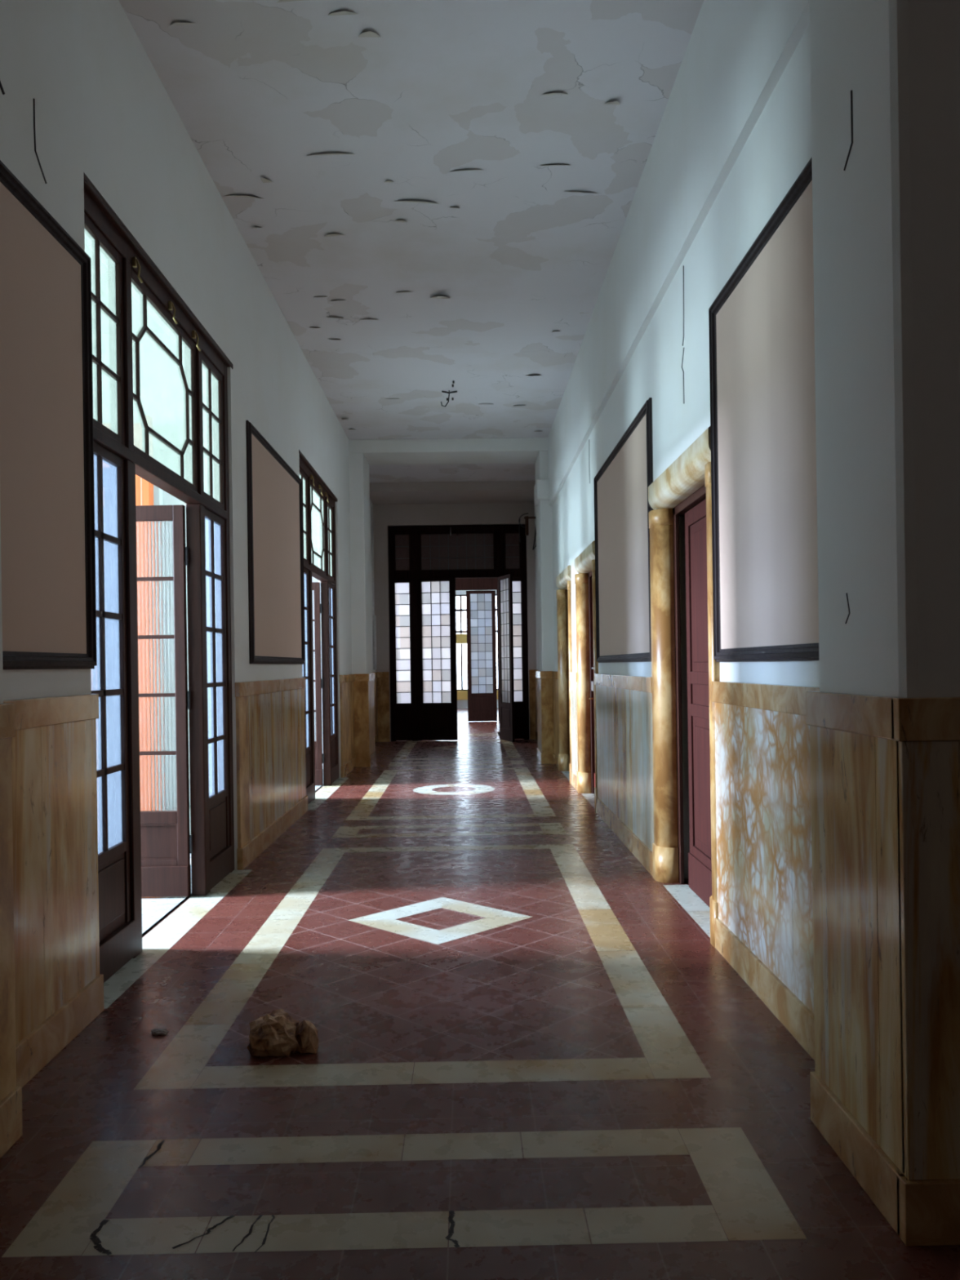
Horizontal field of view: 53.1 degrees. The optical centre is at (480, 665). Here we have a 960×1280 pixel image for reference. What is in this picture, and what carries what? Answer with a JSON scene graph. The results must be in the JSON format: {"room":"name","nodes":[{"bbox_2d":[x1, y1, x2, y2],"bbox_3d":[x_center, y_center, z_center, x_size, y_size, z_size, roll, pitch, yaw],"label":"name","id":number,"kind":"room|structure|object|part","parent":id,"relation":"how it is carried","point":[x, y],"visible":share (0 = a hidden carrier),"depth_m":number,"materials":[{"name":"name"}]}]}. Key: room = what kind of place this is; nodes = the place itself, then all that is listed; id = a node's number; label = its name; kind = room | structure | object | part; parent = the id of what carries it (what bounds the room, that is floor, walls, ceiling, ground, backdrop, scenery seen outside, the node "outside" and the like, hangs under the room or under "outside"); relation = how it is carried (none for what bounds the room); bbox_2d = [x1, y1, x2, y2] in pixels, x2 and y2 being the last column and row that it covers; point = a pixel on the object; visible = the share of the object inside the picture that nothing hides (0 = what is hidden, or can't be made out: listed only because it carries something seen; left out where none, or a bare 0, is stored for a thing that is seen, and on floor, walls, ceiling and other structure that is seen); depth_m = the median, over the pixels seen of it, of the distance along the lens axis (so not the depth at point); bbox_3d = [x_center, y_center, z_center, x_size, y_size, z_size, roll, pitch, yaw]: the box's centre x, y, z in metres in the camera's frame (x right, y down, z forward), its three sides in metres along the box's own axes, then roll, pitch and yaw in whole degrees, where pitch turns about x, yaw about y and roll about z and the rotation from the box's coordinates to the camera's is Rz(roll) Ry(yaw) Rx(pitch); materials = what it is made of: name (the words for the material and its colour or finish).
{"room":"abandoned building corridor","nodes":[
{"label":"abandoned building corridor","id":0,"kind":"room"},
{"bbox_2d":[153,484,191,835],"bbox_3d":[-5.435,-0.670,9.026,6.600,4.500,12.400,-1,0,-1],"label":"wall","id":1,"kind":"structure","parent":0,"point":[161,497],"depth_m":8.36,"materials":[{"name":"paint"}]},
{"bbox_2d":[0,0,375,870],"bbox_3d":[-1.974,-0.936,8.024,0.700,4.930,22.500,-1,0,-1],"label":"wall","id":2,"kind":"structure","parent":0,"point":[81,93],"depth_m":5.79,"materials":[{"name":"white paint"}]},
{"bbox_2d":[0,702,22,1158],"bbox_3d":[-1.507,0.822,2.644,0.046,1.400,0.938,-1,0,-1],"label":"trim","id":3,"kind":"structure","parent":2,"relation":"attached to","point":[11,1095],"depth_m":3.06,"materials":[{"name":"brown stone"}]},
{"bbox_2d":[0,160,97,669],"bbox_3d":[-1.705,-0.895,3.690,0.038,1.820,1.105,-1,0,-1],"label":"bulletin board","id":4,"kind":"object","parent":2,"relation":"attached to","point":[47,477],"visible":1,"depth_m":3.78,"materials":[{"name":"beige fabric"}]},
{"bbox_2d":[3,693,104,1087],"bbox_3d":[-1.686,0.825,3.682,0.046,1.400,1.138,-1,0,-1],"label":"wainscoting","id":5,"kind":"structure","parent":2,"relation":"attached to","point":[59,983],"depth_m":3.79,"materials":[{"name":"stone"}]},
{"bbox_2d":[84,173,234,982],"bbox_3d":[-2.166,-0.368,5.741,0.753,3.800,3.000,-1,0,-1],"label":"door","id":6,"kind":"structure","parent":2,"relation":"in","point":[160,378],"depth_m":6.13,"materials":[{"name":"brown wood"}]},
{"bbox_2d":[84,212,125,446],"bbox_3d":[-1.878,-1.633,4.715,0.043,1.000,0.620,-1,0,-1],"label":"light","id":7,"kind":"object","parent":6,"relation":"attached to","point":[108,258],"depth_m":4.84,"materials":[{"name":"clear glass"}]},
{"bbox_3d":[-1.855,-0.058,4.705,0.004,1.946,0.516,-1,0,-1],"label":"pane","id":8,"kind":"part","parent":6,"relation":"part of","materials":[{"name":"clear glass"}]},
{"bbox_3d":[-2.240,0.005,6.344,0.486,1.935,0.006,-1,0,1],"label":"pane","id":9,"kind":"part","parent":6,"relation":"part of","materials":[{"name":"clear glass"}]},
{"bbox_2d":[131,268,198,493],"bbox_3d":[-1.892,-1.632,5.745,0.043,1.000,1.280,-1,0,-1],"label":"light","id":10,"kind":"object","parent":6,"relation":"attached to","point":[165,352],"depth_m":5.72,"materials":[{"name":"clear glass"}]},
{"bbox_2d":[201,351,224,509],"bbox_3d":[-1.906,-1.632,6.775,0.043,1.000,0.620,-1,0,-1],"label":"light","id":11,"kind":"object","parent":6,"relation":"attached to","point":[212,375],"depth_m":6.85,"materials":[{"name":"clear glass"}]},
{"bbox_3d":[-1.883,-0.057,6.785,0.004,1.946,0.516,-1,0,-1],"label":"pane","id":12,"kind":"part","parent":6,"relation":"part of","materials":[{"name":"clear glass"}]},
{"bbox_2d":[234,677,307,870],"bbox_3d":[-1.819,0.827,8.636,0.046,1.400,2.928,-1,0,-1],"label":"trim","id":13,"kind":"structure","parent":2,"relation":"attached to","point":[270,714],"depth_m":8.19,"materials":[{"name":"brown stone"}]},
{"bbox_2d":[245,420,305,664],"bbox_3d":[-1.848,-0.983,8.871,0.038,1.940,2.430,-1,0,-1],"label":"pinboard","id":14,"kind":"object","parent":2,"relation":"attached to","point":[274,491],"visible":1,"depth_m":8.63,"materials":[{"name":"beige fabric"}]},
{"bbox_2d":[298,449,339,804],"bbox_3d":[-2.246,-0.367,11.590,0.753,3.800,3.000,-1,0,-1],"label":"door","id":15,"kind":"structure","parent":2,"relation":"in","point":[322,730],"depth_m":12.17,"materials":[{"name":"brown wood"}]},
{"bbox_2d":[299,467,309,564],"bbox_3d":[-1.958,-1.631,10.564,0.043,1.000,0.620,-1,0,-1],"label":"light","id":16,"kind":"object","parent":15,"relation":"attached to","point":[304,475],"depth_m":10.79,"materials":[{"name":"clear glass"}]},
{"bbox_3d":[-1.935,-0.057,10.554,0.004,1.946,0.516,-1,0,-1],"label":"pane","id":17,"kind":"part","parent":15,"relation":"part of","materials":[{"name":"clear glass"}]},
{"bbox_3d":[-2.320,0.007,12.193,0.486,1.935,0.006,-1,0,1],"label":"pane","id":18,"kind":"part","parent":15,"relation":"part of","materials":[{"name":"clear glass"}]},
{"bbox_2d":[310,480,326,575],"bbox_3d":[-1.972,-1.631,11.594,0.043,1.000,1.280,-1,0,-1],"label":"light","id":19,"kind":"object","parent":15,"relation":"attached to","point":[317,501],"depth_m":11.69,"materials":[{"name":"clear glass"}]},
{"bbox_2d":[328,502,333,579],"bbox_3d":[-1.986,-1.631,12.624,0.043,1.000,0.620,-1,0,-1],"label":"light","id":20,"kind":"object","parent":15,"relation":"attached to","point":[331,505],"depth_m":12.80,"materials":[{"name":"clear glass"}]},
{"bbox_3d":[-1.964,-0.056,12.634,0.004,1.946,0.516,-1,0,-1],"label":"pane","id":21,"kind":"part","parent":15,"relation":"part of","materials":[{"name":"clear glass"}]},
{"bbox_2d":[339,674,355,777],"bbox_3d":[-1.889,0.828,13.765,0.046,1.400,1.388,-1,0,-1],"label":"trim","id":22,"kind":"structure","parent":2,"relation":"attached to","point":[348,757],"depth_m":13.59,"materials":[{"name":"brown stone"}]},
{"bbox_2d":[353,673,369,767],"bbox_3d":[-1.782,0.826,14.467,0.220,1.400,0.040,-1,0,-1],"label":"trim","id":23,"kind":"structure","parent":2,"relation":"attached to","point":[361,693],"depth_m":14.46,"materials":[{"name":"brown stone"}]},
{"bbox_2d":[368,673,376,766],"bbox_3d":[-1.685,0.825,14.928,0.046,1.400,0.908,-1,0,-1],"label":"trim","id":24,"kind":"structure","parent":2,"relation":"attached to","point":[371,676],"depth_m":14.89,"materials":[{"name":"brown stone"}]},
{"bbox_2d":[372,671,378,744],"bbox_3d":[-2.038,0.830,17.323,0.046,1.400,3.868,-1,0,-1],"label":"trim","id":25,"kind":"structure","parent":2,"relation":"attached to","point":[376,735],"depth_m":18.94,"materials":[{"name":"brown stone"}]},
{"bbox_2d":[119,0,703,482],"bbox_3d":[0.637,-3.486,8.160,6.000,0.208,22.700,-1,0,-1],"label":"ceiling","id":26,"kind":"structure","parent":0,"point":[428,195],"depth_m":6.63,"materials":[{"name":"paint"}]},
{"bbox_2d":[440,380,457,406],"bbox_3d":[-0.386,-3.322,11.941,0.209,0.206,0.773,-1,0,-1],"label":"ceiling hook","id":27,"kind":"object","parent":26,"relation":"attached to","point":[453,381],"visible":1,"depth_m":11.96,"materials":[{"name":"grey metal"}]},
{"bbox_2d":[369,480,536,741],"bbox_3d":[-0.462,-0.958,18.721,3.620,4.930,1.650,-1,0,-1],"label":"wall","id":28,"kind":"structure","parent":0,"point":[487,502],"depth_m":19.28,"materials":[{"name":"grey paint"}]},
{"bbox_2d":[377,671,390,742],"bbox_3d":[-1.933,0.829,19.255,0.240,1.400,0.040,-1,0,-1],"label":"trim","id":29,"kind":"structure","parent":28,"relation":"attached to","point":[383,677],"depth_m":19.25,"materials":[{"name":"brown stone"}]},
{"bbox_2d":[387,524,528,742],"bbox_3d":[-0.426,-0.659,19.024,2.780,4.330,0.864,-1,0,-1],"label":"door","id":30,"kind":"structure","parent":28,"relation":"in","point":[425,562],"depth_m":19.33,"materials":[{"name":"brown wood"}]},
{"bbox_2d":[393,532,411,570],"bbox_3d":[-1.565,-2.292,19.381,0.360,0.770,0.045,-1,0,-1],"label":"light","id":31,"kind":"object","parent":30,"relation":"attached to","point":[402,540],"depth_m":19.38,"materials":[{"name":"brown glass"}]},
{"bbox_3d":[-1.554,-0.452,19.381,0.300,2.440,0.006,-1,0,-1],"label":"pane","id":32,"kind":"part","parent":30,"relation":"part of","materials":[{"name":"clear glass"}]},
{"bbox_3d":[-0.877,-0.467,19.308,0.580,2.450,0.006,-1,0,8],"label":"pane","id":33,"kind":"part","parent":30,"relation":"part of","materials":[{"name":"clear glass"}]},
{"bbox_2d":[418,531,495,570],"bbox_3d":[-0.456,-2.309,19.396,1.540,0.770,0.045,-1,0,-1],"label":"light","id":34,"kind":"object","parent":30,"relation":"attached to","point":[437,550],"depth_m":19.39,"materials":[{"name":"brown glass"}]},
{"bbox_3d":[0.505,-0.487,18.999,0.006,2.450,0.580,-1,0,-17],"label":"pane","id":35,"kind":"part","parent":30,"relation":"part of","materials":[{"name":"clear glass"}]},
{"bbox_2d":[503,531,521,568],"bbox_3d":[0.654,-2.325,19.411,0.360,0.770,0.045,-1,0,-1],"label":"light","id":36,"kind":"object","parent":30,"relation":"attached to","point":[512,545],"depth_m":19.41,"materials":[{"name":"brown glass"}]},
{"bbox_3d":[0.696,-0.485,19.412,0.300,2.440,0.006,-1,0,-1],"label":"pane","id":37,"kind":"part","parent":30,"relation":"part of","materials":[{"name":"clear glass"}]},
{"bbox_2d":[518,512,536,550],"bbox_3d":[0.926,-2.567,18.415,0.370,0.710,0.080,-1,0,-1],"label":"wall fixture","id":38,"kind":"object","parent":28,"relation":"attached to","point":[526,517],"visible":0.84,"depth_m":18.40,"materials":[{"name":"metal"}]},
{"bbox_2d":[528,669,536,739],"bbox_3d":[1.056,0.785,19.296,0.120,1.400,0.040,-1,0,-1],"label":"trim","id":39,"kind":"structure","parent":28,"relation":"attached to","point":[531,672],"depth_m":19.29,"materials":[{"name":"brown stone"}]},
{"bbox_2d":[455,590,497,708],"bbox_3d":[-0.627,-0.741,33.895,4.900,4.500,0.200,-1,0,-1],"label":"wall","id":40,"kind":"structure","parent":0,"point":[461,704],"depth_m":33.79,"materials":[{"name":"paint"}]},
{"bbox_2d":[455,594,497,690],"bbox_3d":[-0.472,-0.803,33.857,2.610,3.420,0.080,-1,0,-1],"label":"window","id":41,"kind":"structure","parent":40,"relation":"in","point":[460,600],"depth_m":33.84,"materials":[{"name":"white glass"}]},
{"bbox_2d":[456,633,466,643],"bbox_3d":[-0.528,-0.942,33.726,1.900,0.340,0.060,-1,0,-1],"label":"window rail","id":42,"kind":"object","parent":41,"relation":"attached to","point":[460,637],"visible":0.11,"depth_m":33.69,"materials":[{"name":"paint"}]},
{"bbox_2d":[457,690,497,699],"bbox_3d":[-0.449,1.047,33.767,2.600,0.320,0.060,-1,0,-1],"label":"trim","id":43,"kind":"structure","parent":40,"relation":"attached to","point":[461,695],"depth_m":33.73,"materials":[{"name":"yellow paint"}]},
{"bbox_2d":[0,707,959,1279],"bbox_3d":[-2.647,1.598,15.965,12.500,0.121,38.400,-1,0,-1],"label":"floor","id":44,"kind":"structure","parent":0,"point":[537,1057],"depth_m":3.44,"materials":[{"name":"red tile"}]},
{"bbox_2d":[135,474,154,505],"bbox_3d":[-3.737,-0.270,8.149,1.960,3.650,0.160,-1,0,-1],"label":"wooden screen","id":45,"kind":"object","parent":44,"relation":"on","point":[144,488],"visible":0.02,"depth_m":8.09,"materials":[{"name":"orange wood"}]},
{"bbox_2d":[151,1028,168,1035],"bbox_3d":[-1.320,1.509,3.962,0.072,0.019,0.039,-1,0,-1],"label":"stone","id":46,"kind":"object","parent":44,"relation":"on","point":[156,1031],"visible":1,"depth_m":3.95,"materials":[{"name":"grey stone"}]},
{"bbox_2d":[246,1008,318,1056],"bbox_3d":[-0.771,1.437,3.779,0.279,0.147,0.183,-1,0,-1],"label":"rock","id":47,"kind":"object","parent":44,"relation":"on","point":[276,1033],"visible":1,"depth_m":3.73,"materials":[{"name":"brown stone"}]},
{"bbox_2d":[533,0,959,879],"bbox_3d":[2.320,-0.999,8.083,2.710,4.930,22.500,-1,0,-1],"label":"wall","id":48,"kind":"structure","parent":0,"point":[868,91],"depth_m":2.96,"materials":[{"name":"white paint"}]},
{"bbox_2d":[348,437,548,465],"bbox_3d":[-0.445,-3.324,14.946,3.620,0.200,0.900,-1,0,-1],"label":"beam","id":49,"kind":"structure","parent":48,"relation":"attached to","point":[508,450],"depth_m":14.51,"materials":[{"name":"white paint"}]},
{"bbox_2d":[534,669,537,740],"bbox_3d":[1.155,0.783,17.367,0.046,1.400,3.868,-1,0,-1],"label":"trim","id":50,"kind":"structure","parent":48,"relation":"attached to","point":[535,669],"depth_m":19.15,"materials":[{"name":"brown stone"}]},
{"bbox_2d":[535,671,542,764],"bbox_3d":[0.928,0.786,14.964,0.046,1.400,0.908,-1,0,-1],"label":"trim","id":51,"kind":"structure","parent":48,"relation":"attached to","point":[539,751],"depth_m":14.92,"materials":[{"name":"yellow stone"}]},
{"bbox_2d":[540,671,554,764],"bbox_3d":[1.017,0.785,14.505,0.180,1.400,0.040,-1,0,-1],"label":"trim","id":52,"kind":"structure","parent":48,"relation":"attached to","point":[547,695],"depth_m":14.49,"materials":[{"name":"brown stone"}]},
{"bbox_2d":[551,671,559,768],"bbox_3d":[1.120,0.784,14.067,0.046,1.400,0.868,-1,0,-1],"label":"trim","id":53,"kind":"structure","parent":48,"relation":"attached to","point":[554,673],"depth_m":14.08,"materials":[{"name":"yellow stone"}]},
{"bbox_2d":[555,565,572,783],"bbox_3d":[1.221,0.112,12.848,0.238,2.740,1.580,-1,0,-1],"label":"door","id":54,"kind":"structure","parent":48,"relation":"in","point":[563,582],"depth_m":13.46,"materials":[{"name":"yellow stone"}]},
{"bbox_3d":[1.296,0.181,12.849,0.090,2.600,1.260,-1,0,-1],"label":"frame","id":55,"kind":"part","parent":54,"relation":"part of","materials":[{"name":"brown wood"}]},
{"bbox_2d":[568,671,577,791],"bbox_3d":[1.153,0.783,11.682,0.046,1.400,0.758,-1,0,-1],"label":"trim","id":56,"kind":"structure","parent":48,"relation":"attached to","point":[572,675],"depth_m":11.69,"materials":[{"name":"grey stone"}]},
{"bbox_2d":[574,540,598,812],"bbox_3d":[1.254,0.112,10.493,0.238,2.740,1.630,-1,0,-1],"label":"door","id":57,"kind":"structure","parent":48,"relation":"in","point":[584,563],"depth_m":11.13,"materials":[{"name":"yellow stone"}]},
{"bbox_3d":[1.329,0.180,10.494,0.090,2.600,1.310,-1,0,-1],"label":"frame","id":58,"kind":"part","parent":57,"relation":"part of","materials":[{"name":"brown wood"}]},
{"bbox_2d":[593,397,653,662],"bbox_3d":[1.180,-0.953,8.152,0.038,1.850,2.830,-1,0,-1],"label":"bulletin board","id":59,"kind":"object","parent":48,"relation":"attached to","point":[622,507],"visible":0.84,"depth_m":7.88,"materials":[{"name":"beige fabric"}]},
{"bbox_2d":[594,673,653,876],"bbox_3d":[1.201,0.782,8.197,0.046,1.400,2.968,-1,0,-1],"label":"trim","id":60,"kind":"structure","parent":48,"relation":"attached to","point":[624,703],"depth_m":7.83,"materials":[{"name":"grey stone"}]},
{"bbox_2d":[648,426,719,948],"bbox_3d":[1.317,0.111,5.879,0.238,2.740,1.700,-1,0,-1],"label":"door","id":61,"kind":"structure","parent":48,"relation":"in","point":[684,486],"depth_m":6.30,"materials":[{"name":"yellow stone"}]},
{"bbox_3d":[1.392,0.180,5.880,0.090,2.600,1.380,-1,0,-1],"label":"frame","id":62,"kind":"part","parent":61,"relation":"part of","materials":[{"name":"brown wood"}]},
{"bbox_2d":[708,157,818,662],"bbox_3d":[1.236,-0.948,4.103,0.038,1.860,1.870,-1,0,-1],"label":"bulletin board","id":63,"kind":"object","parent":48,"relation":"attached to","point":[761,322],"visible":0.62,"depth_m":4.15,"materials":[{"name":"beige fabric"}]},
{"bbox_2d":[711,680,819,1060],"bbox_3d":[1.257,0.782,4.107,0.046,1.400,1.888,-1,0,-1],"label":"wainscoting","id":64,"kind":"structure","parent":48,"relation":"attached to","point":[764,923],"depth_m":4.16,"materials":[{"name":"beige stone"}]},
{"bbox_2d":[805,691,959,1246],"bbox_3d":[2.312,0.766,2.813,2.481,1.400,0.685,-1,0,-1],"label":"wainscoting","id":65,"kind":"structure","parent":48,"relation":"attached to","point":[885,1080],"depth_m":2.55,"materials":[{"name":"stone"}]},
{"bbox_3d":[-0.514,-0.743,25.695,4.900,4.500,0.200,-1,0,-1],"label":"wall","id":66,"kind":"structure","parent":0,"visible":0},
{"bbox_2d":[455,577,499,721],"bbox_3d":[-0.465,-0.468,26.043,2.200,3.950,0.814,-1,0,-1],"label":"door","id":67,"kind":"structure","parent":66,"relation":"in","point":[480,605],"depth_m":25.69,"materials":[{"name":"brown wood"}]},
{"bbox_3d":[0.043,-0.591,25.703,0.580,2.670,0.006,-1,0,-1],"label":"pane","id":68,"kind":"part","parent":67,"relation":"part of","materials":[{"name":"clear glass"}]}
]}

